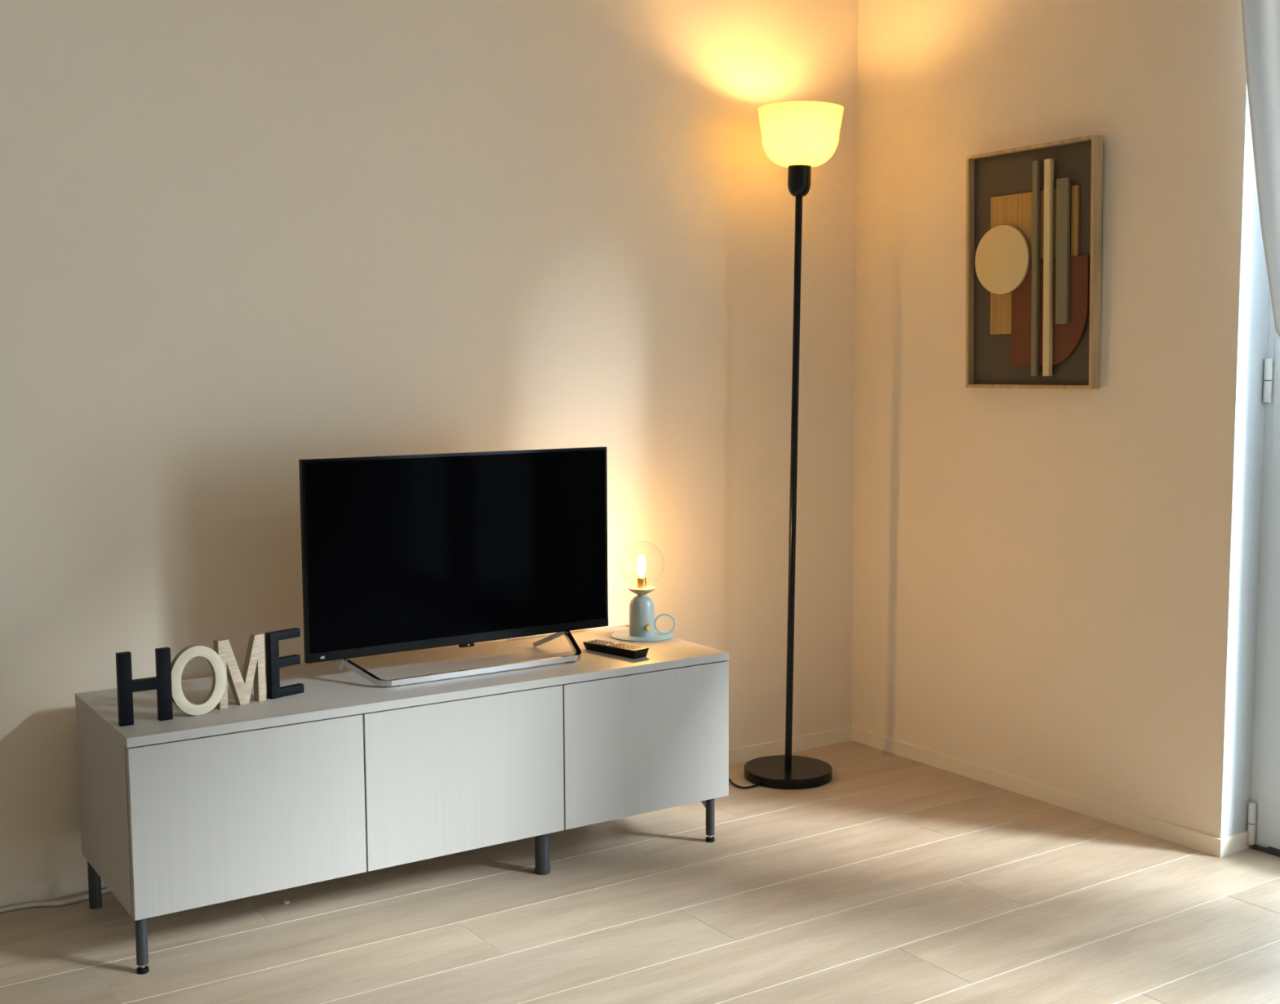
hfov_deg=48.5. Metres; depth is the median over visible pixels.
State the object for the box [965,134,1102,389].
wall art
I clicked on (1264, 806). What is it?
door
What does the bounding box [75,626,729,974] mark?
tv cabinet
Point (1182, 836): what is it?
baseboard
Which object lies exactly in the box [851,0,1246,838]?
wall
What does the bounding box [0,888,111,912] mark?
power cable
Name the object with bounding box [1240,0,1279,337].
curtain
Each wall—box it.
[0,0,857,889]
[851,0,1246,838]
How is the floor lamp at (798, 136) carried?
on the floor
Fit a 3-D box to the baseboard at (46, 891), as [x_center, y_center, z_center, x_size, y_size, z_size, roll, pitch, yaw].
[-1.526,0.841,2.827,5.200,0.041,0.008,-4,7,-34]
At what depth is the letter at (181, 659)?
2.74 m
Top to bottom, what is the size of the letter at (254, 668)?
0.136 m
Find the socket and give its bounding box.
[636,577,646,587]
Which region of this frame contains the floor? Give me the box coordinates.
[0,740,1279,1003]
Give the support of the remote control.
on the tv cabinet
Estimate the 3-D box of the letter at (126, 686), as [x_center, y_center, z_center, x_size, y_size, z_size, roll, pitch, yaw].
[-0.937,0.349,2.689,0.097,0.138,0.018,-4,7,-34]
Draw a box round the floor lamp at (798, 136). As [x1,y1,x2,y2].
[728,101,844,789]
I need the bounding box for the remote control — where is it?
[582,639,648,658]
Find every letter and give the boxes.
[115,647,173,726]
[170,644,226,715]
[213,632,266,709]
[265,627,304,699]
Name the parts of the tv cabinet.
leg, panel, leg, door, panel, door, leg, door, leg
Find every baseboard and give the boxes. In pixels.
[0,726,852,907]
[851,726,1222,857]
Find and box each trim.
[1220,84,1269,838]
[1221,830,1250,857]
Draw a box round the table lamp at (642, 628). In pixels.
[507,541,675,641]
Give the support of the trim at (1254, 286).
attached to the wall at (1041, 576)
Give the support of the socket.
attached to the table lamp at (642, 628)
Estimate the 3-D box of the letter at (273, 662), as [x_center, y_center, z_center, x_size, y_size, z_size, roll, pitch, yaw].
[-0.725,0.329,2.903,0.018,0.134,0.079,4,7,41]
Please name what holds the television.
on the tv cabinet
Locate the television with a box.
[298,446,608,687]
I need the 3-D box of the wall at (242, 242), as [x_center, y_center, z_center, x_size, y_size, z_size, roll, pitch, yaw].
[-1.549,-0.503,2.813,5.700,2.720,0.200,-4,7,-34]
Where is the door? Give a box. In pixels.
[1247,289,1279,857]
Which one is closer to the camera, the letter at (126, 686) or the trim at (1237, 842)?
the letter at (126, 686)
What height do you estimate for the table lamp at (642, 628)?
0.238 m
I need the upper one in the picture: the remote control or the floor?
the remote control

